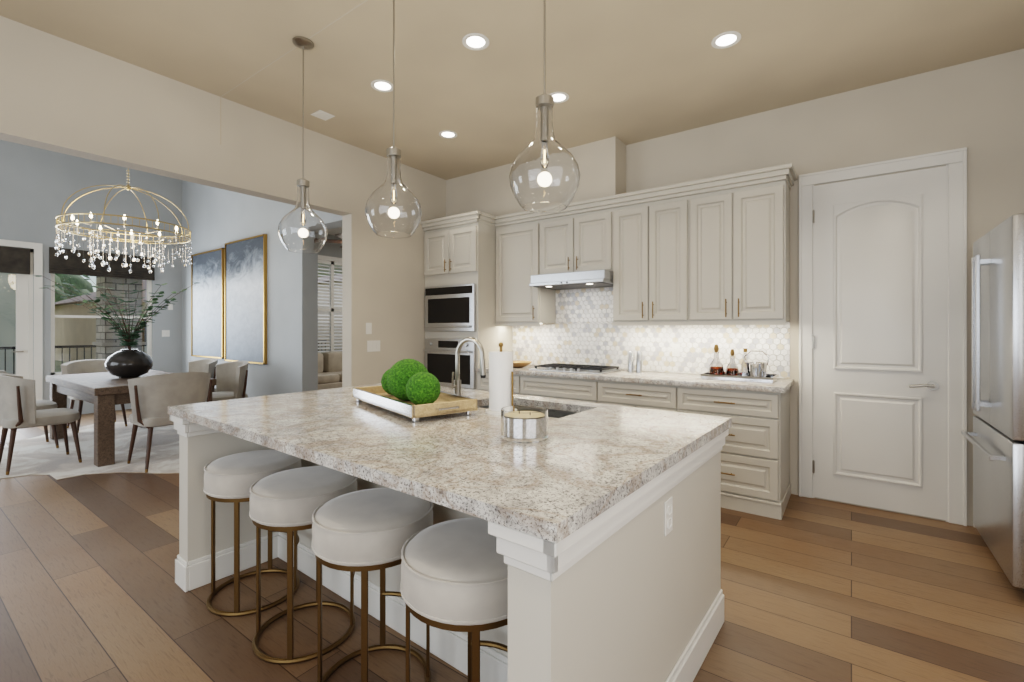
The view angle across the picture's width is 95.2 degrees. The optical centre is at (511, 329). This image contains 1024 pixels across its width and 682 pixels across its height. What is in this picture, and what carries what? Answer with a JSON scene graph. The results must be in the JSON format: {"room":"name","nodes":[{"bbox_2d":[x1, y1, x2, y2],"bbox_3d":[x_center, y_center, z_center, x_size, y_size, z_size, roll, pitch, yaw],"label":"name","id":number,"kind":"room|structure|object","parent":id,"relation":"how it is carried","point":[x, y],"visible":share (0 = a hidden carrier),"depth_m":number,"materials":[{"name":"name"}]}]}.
{"room":"kitchen","nodes":[
{"label":"kitchen","id":0,"kind":"room"},
{"bbox_2d":[0,140,181,413],"bbox_3d":[-7.820,-0.880,5.867,0.150,4.400,6.300,0,0,36],"label":"wall","id":1,"kind":"structure","parent":0,"point":[39,187],"depth_m":7.33,"materials":[{"name":"grey paint"}]},
{"bbox_2d":[0,239,42,399],"bbox_3d":[-7.400,0.025,6.390,0.155,2.590,1.380,0,0,36],"label":"patio door","id":2,"kind":"structure","parent":1,"relation":"in","point":[18,262],"depth_m":6.82,"materials":[{"name":"white wood"}]},
{"bbox_2d":[49,247,154,374],"bbox_3d":[-6.561,-0.250,7.523,0.160,1.960,1.340,0,0,36],"label":"dining window","id":3,"kind":"structure","parent":1,"relation":"in","point":[73,264],"depth_m":7.40,"materials":[{"name":"clear glass"}]},
{"bbox_2d":[162,330,169,336],"bbox_3d":[-6.051,0.070,8.166,0.008,0.114,0.116,0,0,36],"label":"light switch","id":4,"kind":"object","parent":1,"relation":"attached to","point":[165,333],"visible":1,"depth_m":8.17,"materials":[{"name":"plastic"}]},
{"bbox_2d":[0,16,445,386],"bbox_3d":[-1.786,-0.880,4.388,0.152,4.400,11.000,0,0,36],"label":"wall","id":5,"kind":"structure","parent":0,"point":[61,95],"depth_m":3.67,"materials":[{"name":"beige paint"}]},
{"bbox_2d":[366,323,371,333],"bbox_3d":[-1.446,-0.010,4.722,0.008,0.114,0.070,0,0,36],"label":"light switch","id":6,"kind":"object","parent":5,"relation":"attached to","point":[368,328],"visible":1,"depth_m":4.72,"materials":[{"name":"plastic"}]},
{"bbox_2d":[367,340,379,351],"bbox_3d":[-1.411,0.170,4.770,0.008,0.114,0.162,0,0,36],"label":"light switch","id":7,"kind":"object","parent":5,"relation":"attached to","point":[373,346],"visible":1,"depth_m":4.77,"materials":[{"name":"plastic"}]},
{"bbox_2d":[182,180,341,397],"bbox_3d":[-3.578,-0.880,6.814,5.600,4.400,0.220,0,0,36],"label":"wall","id":8,"kind":"structure","parent":0,"point":[217,218],"depth_m":6.50,"materials":[{"name":"grey paint"}]},
{"bbox_2d":[191,248,223,358],"bbox_3d":[-5.016,-0.410,7.694,1.200,1.740,0.045,0,0,36],"label":"picture","id":9,"kind":"object","parent":8,"relation":"attached to","point":[207,309],"visible":0.88,"depth_m":7.66,"materials":[{"name":"fabric"}]},
{"bbox_2d":[224,234,266,363],"bbox_3d":[-3.964,-0.425,6.930,1.240,1.830,0.045,0,0,36],"label":"picture","id":10,"kind":"object","parent":8,"relation":"attached to","point":[245,299],"visible":0.94,"depth_m":6.88,"materials":[{"name":"fabric"}]},
{"bbox_2d":[318,234,341,261],"bbox_3d":[-3.103,-0.240,9.467,0.150,3.120,4.630,0,0,36],"label":"wall","id":11,"kind":"structure","parent":0,"point":[332,249],"depth_m":8.89,"materials":[{"name":"grey paint"}]},
{"bbox_2d":[318,255,341,352],"bbox_3d":[-3.438,-0.365,8.925,0.085,2.030,1.160,0,0,36],"label":"window shutters","id":12,"kind":"object","parent":11,"relation":"attached to","point":[331,310],"visible":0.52,"depth_m":8.90,"materials":[{"name":"white wood"}]},
{"bbox_2d":[0,409,1023,681],"bbox_3d":[-1.880,1.380,4.456,11.420,0.120,11.300,0,0,36],"label":"floor","id":13,"kind":"structure","parent":0,"point":[812,589],"depth_m":2.24,"materials":[{"name":"brown wood"}]},
{"bbox_2d":[0,422,178,479],"bbox_3d":[-4.393,1.317,5.303,3.787,0.006,2.517,0,0,36],"label":"cowhide rug","id":14,"kind":"object","parent":13,"relation":"on","point":[38,455],"visible":0.44,"depth_m":4.87,"materials":[{"name":"white fur"}]},
{"bbox_2d":[0,370,58,447],"bbox_3d":[-5.383,0.862,5.096,0.691,0.902,0.582,0,0,36],"label":"chair","id":15,"kind":"object","parent":14,"relation":"on","point":[43,404],"visible":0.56,"depth_m":5.16,"materials":[{"name":"fabric"}]},
{"bbox_2d":[0,374,81,474],"bbox_3d":[-4.614,0.862,4.537,0.691,0.902,0.582,0,0,36],"label":"chair","id":16,"kind":"object","parent":14,"relation":"on","point":[18,410],"visible":1,"depth_m":4.28,"materials":[{"name":"fabric"}]},
{"bbox_2d":[60,359,126,432],"bbox_3d":[-5.577,0.862,6.277,0.582,0.902,0.691,0,0,36],"label":"chair","id":17,"kind":"object","parent":14,"relation":"on","point":[85,366],"visible":0.23,"depth_m":6.30,"materials":[{"name":"fabric"}]},
{"bbox_2d":[46,370,215,466],"bbox_3d":[-4.470,0.934,5.442,2.070,0.758,1.050,0,0,36],"label":"dining table","id":18,"kind":"object","parent":14,"relation":"on","point":[104,393],"visible":0.58,"depth_m":4.62,"materials":[{"name":"brown wood"}]},
{"bbox_2d":[33,275,197,377],"bbox_3d":[-4.501,-0.011,5.390,1.176,1.130,0.972,0,0,10],"label":"vase","id":19,"kind":"object","parent":18,"relation":"on","point":[129,362],"visible":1,"depth_m":5.32,"materials":[{"name":"ceramic"}]},
{"bbox_2d":[127,372,212,472],"bbox_3d":[-3.385,0.862,4.610,0.582,0.902,0.691,0,0,36],"label":"chair","id":20,"kind":"object","parent":14,"relation":"on","point":[153,398],"visible":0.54,"depth_m":4.37,"materials":[{"name":"fabric"}]},
{"bbox_2d":[188,358,217,391],"bbox_3d":[-4.405,0.862,6.441,0.691,0.902,0.582,0,0,36],"label":"chair","id":21,"kind":"object","parent":14,"relation":"on","point":[208,365],"visible":0.12,"depth_m":6.66,"materials":[{"name":"fabric"}]},
{"bbox_2d":[212,361,248,400],"bbox_3d":[-3.677,0.862,5.912,0.691,0.902,0.582,0,0,36],"label":"chair","id":22,"kind":"object","parent":14,"relation":"on","point":[231,380],"visible":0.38,"depth_m":6.09,"materials":[{"name":"fabric"}]},
{"bbox_2d":[203,450,301,616],"bbox_3d":[-1.290,0.982,2.343,0.433,0.674,0.433,0,0,38],"label":"stool","id":23,"kind":"object","parent":13,"relation":"on","point":[232,478],"visible":0.73,"depth_m":2.19,"materials":[{"name":"fabric"}]},
{"bbox_2d":[249,466,357,663],"bbox_3d":[-0.899,0.982,2.038,0.433,0.674,0.433,0,0,38],"label":"stool","id":24,"kind":"object","parent":13,"relation":"on","point":[289,501],"visible":0.75,"depth_m":1.89,"materials":[{"name":"antique bronze"},{"name":"leather"}]},
{"bbox_2d":[318,351,341,389],"bbox_3d":[-3.059,0.860,8.557,0.950,0.920,2.850,0,0,36],"label":"sofa","id":25,"kind":"object","parent":13,"relation":"on","point":[329,369],"visible":0.17,"depth_m":8.15,"materials":[{"name":"fabric"}]},
{"bbox_2d":[311,488,432,681],"bbox_3d":[-0.509,0.982,1.734,0.433,0.674,0.433,0,0,38],"label":"stool","id":26,"kind":"object","parent":13,"relation":"on","point":[364,532],"visible":0.79,"depth_m":1.60,"materials":[{"name":"antique bronze"},{"name":"leather"}]},
{"bbox_2d":[168,403,731,681],"bbox_3d":[-0.405,0.880,2.265,2.378,0.880,1.434,0,0,38],"label":"kitchen island","id":27,"kind":"object","parent":13,"relation":"on","point":[608,581],"depth_m":1.57,"materials":[{"name":"paint"}]},
{"bbox_2d":[168,383,488,442],"bbox_3d":[-0.894,0.420,2.662,1.130,0.040,1.470,0,0,38],"label":"island countertop","id":28,"kind":"structure","parent":27,"relation":"on","point":[259,417],"depth_m":2.28,"materials":[{"name":"beige stone"}]},
{"bbox_2d":[268,395,603,478],"bbox_3d":[-0.193,0.420,2.114,0.650,0.040,1.470,0,0,38],"label":"island countertop","id":29,"kind":"structure","parent":27,"relation":"on","point":[364,445],"depth_m":1.75,"materials":[{"name":"beige stone"}]},
{"bbox_2d":[352,359,477,421],"bbox_3d":[-0.526,0.275,2.394,0.330,0.250,0.830,0,0,-37],"label":"tray","id":30,"kind":"object","parent":29,"relation":"on","point":[410,388],"visible":1,"depth_m":2.20,"materials":[{"name":"brown wood"}]},
{"bbox_2d":[451,337,485,394],"bbox_3d":[-0.247,0.221,2.604,0.241,0.358,0.086,0,0,38],"label":"faucet","id":31,"kind":"object","parent":29,"relation":"on","point":[456,385],"visible":0.85,"depth_m":2.63,"materials":[{"name":"silver metal"}]},
{"bbox_2d":[485,342,512,414],"bbox_3d":[-0.053,0.231,2.253,0.150,0.337,0.150,0,0,38],"label":"paper towel","id":32,"kind":"object","parent":29,"relation":"on","point":[500,379],"visible":0.79,"depth_m":2.20,"materials":[{"name":"paper"}]},
{"bbox_2d":[376,404,731,534],"bbox_3d":[0.304,0.420,1.726,0.610,0.040,1.470,0,0,38],"label":"island countertop","id":33,"kind":"structure","parent":27,"relation":"on","point":[588,459],"depth_m":1.37,"materials":[{"name":"beige stone"}]},
{"bbox_2d":[501,405,547,442],"bbox_3d":[0.047,0.347,1.730,0.176,0.105,0.176,0,0,38],"label":"candle jar","id":34,"kind":"object","parent":33,"relation":"on","point":[524,423],"visible":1,"depth_m":1.66,"materials":[{"name":"silver glass"}]},
{"bbox_2d":[664,497,672,535],"bbox_3d":[0.531,0.632,1.580,0.009,0.115,0.070,0,0,38],"label":"outlet","id":35,"kind":"object","parent":27,"relation":"attached to","point":[668,516],"visible":1,"depth_m":1.57,"materials":[{"name":"plastic"}]},
{"bbox_2d":[400,517,507,681],"bbox_3d":[-0.119,0.982,1.429,0.433,0.674,0.433,0,0,38],"label":"stool","id":36,"kind":"object","parent":13,"relation":"on","point":[454,575],"visible":0.67,"depth_m":1.26,"materials":[{"name":"antique bronze"},{"name":"leather"}]},
{"bbox_2d":[422,215,512,389],"bbox_3d":[-0.506,0.085,5.339,0.795,2.470,0.650,0,0,36],"label":"tall cabinet","id":37,"kind":"object","parent":13,"relation":"on","point":[460,261],"depth_m":5.04,"materials":[{"name":"paint"}]},
{"bbox_2d":[476,371,519,394],"bbox_3d":[0.040,0.880,4.952,0.543,0.880,0.635,0,0,36],"label":"base cabinet","id":38,"kind":"object","parent":13,"relation":"on","point":[482,384],"depth_m":4.78,"materials":[{"name":"paint"}]},
{"bbox_2d":[520,375,595,402],"bbox_3d":[0.591,0.880,4.551,0.820,0.880,0.635,0,0,36],"label":"base cabinet","id":39,"kind":"object","parent":13,"relation":"on","point":[584,390],"depth_m":4.28,"materials":[{"name":"paint"}]},
{"bbox_2d":[476,365,793,394],"bbox_3d":[0.939,0.418,4.285,2.778,0.040,0.657,0,0,36],"label":"countertop","id":40,"kind":"structure","parent":39,"relation":"on","point":[666,379],"depth_m":3.79,"materials":[{"name":"beige stone"}]},
{"bbox_2d":[513,361,531,367],"bbox_3d":[0.049,0.368,4.933,0.330,0.058,0.330,0,0,36],"label":"bowl","id":41,"kind":"object","parent":40,"relation":"on","point":[517,364],"visible":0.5,"depth_m":4.84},
{"bbox_2d":[529,363,620,373],"bbox_3d":[0.611,0.378,4.550,0.760,0.040,0.480,0,0,36],"label":"cooktop","id":42,"kind":"object","parent":40,"relation":"in","point":[579,368],"visible":1,"depth_m":4.46,"materials":[{"name":"silver metal"}]},
{"bbox_2d":[628,351,633,371],"bbox_3d":[1.102,0.297,4.341,0.054,0.200,0.054,0,0,36],"label":"mill","id":43,"kind":"object","parent":40,"relation":"on","point":[630,362],"visible":1,"depth_m":4.32,"materials":[{"name":"silver metal"}]},
{"bbox_2d":[636,351,641,372],"bbox_3d":[1.175,0.297,4.313,0.054,0.200,0.054,0,0,36],"label":"mill","id":44,"kind":"object","parent":40,"relation":"on","point":[639,362],"visible":1,"depth_m":4.29,"materials":[{"name":"silver metal"}]},
{"bbox_2d":[701,344,778,382],"bbox_3d":[1.820,0.260,3.739,0.510,0.274,0.330,0,0,36],"label":"tray","id":45,"kind":"object","parent":40,"relation":"on","point":[753,372],"visible":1,"depth_m":3.71,"materials":[{"name":"silver metal"}]},
{"bbox_2d":[596,379,675,411],"bbox_3d":[1.198,0.880,4.110,0.680,0.880,0.635,0,0,36],"label":"base cabinet","id":46,"kind":"object","parent":13,"relation":"on","point":[640,395],"depth_m":3.84,"materials":[{"name":"paint"}]},
{"bbox_2d":[676,387,790,519],"bbox_3d":[1.759,0.880,3.703,0.707,0.880,0.635,0,0,36],"label":"base cabinet","id":47,"kind":"object","parent":13,"relation":"on","point":[755,454],"depth_m":3.37,"materials":[{"name":"paint"}]},
{"bbox_2d":[961,213,1023,591],"bbox_3d":[2.982,0.380,2.424,0.845,1.880,0.912,0,0,36],"label":"fridge","id":48,"kind":"object","parent":13,"relation":"on","point":[996,440],"visible":1,"depth_m":2.44,"materials":[{"name":"silver metal"}]},
{"bbox_2d":[0,0,1023,234],"bbox_3d":[-1.148,-1.859,4.017,9.720,0.122,11.150,0,0,36],"label":"ceiling","id":49,"kind":"structure","parent":0,"point":[626,72],"depth_m":3.07,"materials":[{"name":"beige paint"}]},
{"bbox_2d":[278,36,327,253],"bbox_3d":[-1.309,-1.145,2.929,0.286,1.309,0.286,0,0,36],"label":"pendant light","id":50,"kind":"object","parent":49,"relation":"hanging from","point":[302,227],"visible":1,"depth_m":2.87,"materials":[{"name":"clear glass"}]},
{"bbox_2d":[311,110,334,120],"bbox_3d":[-1.588,-1.795,3.922,0.140,0.008,0.140,0,0,36],"label":"ceiling vent","id":51,"kind":"object","parent":49,"relation":"in","point":[322,115],"visible":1,"depth_m":3.91,"materials":[{"name":"white metal"}]},
{"bbox_2d":[325,233,341,247],"bbox_3d":[-2.342,-1.452,7.066,1.217,0.694,1.163,0,0,36],"label":"ceiling fan","id":52,"kind":"object","parent":49,"relation":"hanging from","point":[334,241],"visible":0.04,"depth_m":6.91,"materials":[{"name":"silver metal"}]},
{"bbox_2d":[371,80,392,91],"bbox_3d":[-0.955,-1.795,3.450,0.170,0.008,0.170,0,0,36],"label":"recessed light","id":53,"kind":"object","parent":49,"relation":"in","point":[382,85],"visible":0.96,"depth_m":3.44,"materials":[{"name":"white plastic"}]},
{"bbox_2d":[365,0,421,237],"bbox_3d":[-0.613,-1.145,2.423,0.286,1.309,0.286,0,0,36],"label":"pendant light","id":54,"kind":"object","parent":49,"relation":"hanging from","point":[393,208],"visible":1,"depth_m":2.34,"materials":[{"name":"clear glass"}]},
{"bbox_2d":[439,130,456,138],"bbox_3d":[-0.590,-1.795,4.309,0.170,0.008,0.170,0,0,36],"label":"recessed light","id":55,"kind":"object","parent":49,"relation":"in","point":[446,134],"visible":1,"depth_m":4.31,"materials":[{"name":"white plastic"}]},
{"bbox_2d":[462,33,488,50],"bbox_3d":[-0.226,-1.795,2.921,0.170,0.008,0.170,0,0,36],"label":"recessed light","id":56,"kind":"object","parent":49,"relation":"in","point":[474,41],"visible":1,"depth_m":2.92,"materials":[{"name":"white plastic"}]},
{"bbox_2d":[509,0,579,212],"bbox_3d":[0.131,-1.145,1.882,0.286,1.309,0.286,0,0,36],"label":"pendant light","id":57,"kind":"object","parent":49,"relation":"hanging from","point":[544,176],"visible":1,"depth_m":1.79,"materials":[{"name":"clear glass"}]},
{"bbox_2d":[549,92,568,102],"bbox_3d":[0.357,-1.795,3.622,0.170,0.008,0.170,0,0,36],"label":"recessed light","id":58,"kind":"object","parent":49,"relation":"in","point":[560,97],"visible":0.75,"depth_m":3.60,"materials":[{"name":"white plastic"}]},
{"bbox_2d":[711,31,740,48],"bbox_3d":[1.330,-1.795,2.902,0.170,0.008,0.170,0,0,36],"label":"recessed light","id":59,"kind":"object","parent":49,"relation":"in","point":[725,39],"visible":1,"depth_m":2.90,"materials":[{"name":"white plastic"}]},
{"bbox_2d":[446,49,1023,525],"bbox_3d":[1.501,-0.240,4.218,5.670,3.120,0.410,0,0,36],"label":"wall","id":60,"kind":"structure","parent":0,"point":[976,107],"depth_m":3.54,"materials":[{"name":"beige paint"}]},
{"bbox_2d":[496,215,555,326],"bbox_3d":[0.140,-0.607,5.067,0.569,1.085,0.330,0,0,36],"label":"upper cabinet","id":61,"kind":"object","parent":60,"relation":"attached to","point":[523,298],"depth_m":4.91,"materials":[{"name":"paint"}]},
{"bbox_2d":[540,203,611,278],"bbox_3d":[0.694,-0.845,4.665,0.800,0.610,0.330,0,0,36],"label":"upper cabinet","id":62,"kind":"object","parent":60,"relation":"attached to","point":[577,244],"depth_m":4.49,"materials":[{"name":"paint"}]},
{"bbox_2d":[608,191,687,322],"bbox_3d":[1.293,-0.607,4.230,0.680,1.085,0.330,0,0,36],"label":"upper cabinet","id":63,"kind":"object","parent":60,"relation":"attached to","point":[648,277],"depth_m":4.09,"materials":[{"name":"paint"}]},
{"bbox_2d":[513,287,789,378],"bbox_3d":[1.119,-0.013,4.560,2.750,0.819,0.005,0,0,36],"label":"tile backsplash","id":64,"kind":"structure","parent":60,"relation":"attached to","point":[582,330],"depth_m":4.54,"materials":[{"name":"tile"}]},
{"bbox_2d":[672,344,679,356],"bbox_3d":[1.499,0.190,4.275,0.070,0.114,0.009,0,0,36],"label":"outlet","id":65,"kind":"object","parent":64,"relation":"attached to","point":[675,349],"visible":1,"depth_m":4.27,"materials":[{"name":"plastic"}]},
{"bbox_2d":[688,171,791,322],"bbox_3d":[1.851,-0.607,3.824,0.701,1.085,0.330,0,0,36],"label":"upper cabinet","id":66,"kind":"object","parent":60,"relation":"attached to","point":[710,253],"depth_m":3.67,"materials":[{"name":"paint"}]},
{"bbox_2d":[812,166,945,519],"bbox_3d":[2.647,0.094,3.407,0.772,2.428,0.071,0,0,36],"label":"pantry door","id":67,"kind":"structure","parent":60,"relation":"in","point":[879,342],"depth_m":3.40,"materials":[{"name":"white paint"}]},
{"bbox_2d":[799,147,966,525],"bbox_3d":[2.666,0.049,3.423,0.964,2.542,0.028,0,0,36],"label":"door frame","id":68,"kind":"structure","parent":60,"relation":"attached to","point":[954,161],"depth_m":3.20,"materials":[{"name":"white wood"}]},
{"bbox_3d":[-5.534,-3.140,4.249,5.750,0.120,6.670,0,0,36],"label":"ceiling","id":69,"kind":"structure","parent":0,"visible":0},
{"bbox_2d":[54,168,191,273],"bbox_3d":[-4.470,-1.882,5.442,1.230,2.394,1.229,0,0,36],"label":"chandelier","id":70,"kind":"object","parent":69,"relation":"hanging from","point":[111,239],"visible":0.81,"depth_m":5.30,"materials":[{"name":"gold metal"}]},
{"label":"outside","id":71,"kind":"structure","parent":0,"visible":0},
{"bbox_2d":[55,353,322,371],"bbox_3d":[-34.680,1.870,31.377,67.000,0.100,130.000,0,0,36],"label":"lawn","id":72,"kind":"structure","parent":71,"point":[57,368],"depth_m":23.25,"materials":[{"name":"green plant"}]},
{"bbox_2d":[0,273,341,373],"bbox_3d":[-31.599,-2.130,28.142,35.794,7.900,86.608,0,0,36],"label":"scenery","id":73,"kind":"object","parent":72,"relation":"on","point":[64,330],"depth_m":24.89,"materials":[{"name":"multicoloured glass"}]},
{"bbox_3d":[-8.655,1.580,7.524,3.150,0.480,14.000,0,0,36],"label":"patio","id":74,"kind":"object","parent":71,"visible":0},
{"bbox_2d":[92,277,145,358],"bbox_3d":[-8.054,-0.120,9.585,0.700,2.920,0.700,0,0,36],"label":"column","id":75,"kind":"structure","parent":74,"relation":"on","point":[105,332],"depth_m":9.34,"materials":[{"name":"stone"}]},
{"bbox_2d":[318,263,341,276],"bbox_3d":[-8.696,-1.680,7.554,3.250,0.200,14.000,0,0,36],"label":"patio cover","id":76,"kind":"object","parent":75,"relation":"on","point":[327,270],"depth_m":12.32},
{"bbox_2d":[0,340,326,373],"bbox_3d":[-9.649,0.780,8.241,0.040,0.920,14.008,0,0,36],"label":"rail","id":77,"kind":"object","parent":74,"relation":"on","point":[66,346],"depth_m":9.34,"materials":[{"name":"metal"}]}
]}

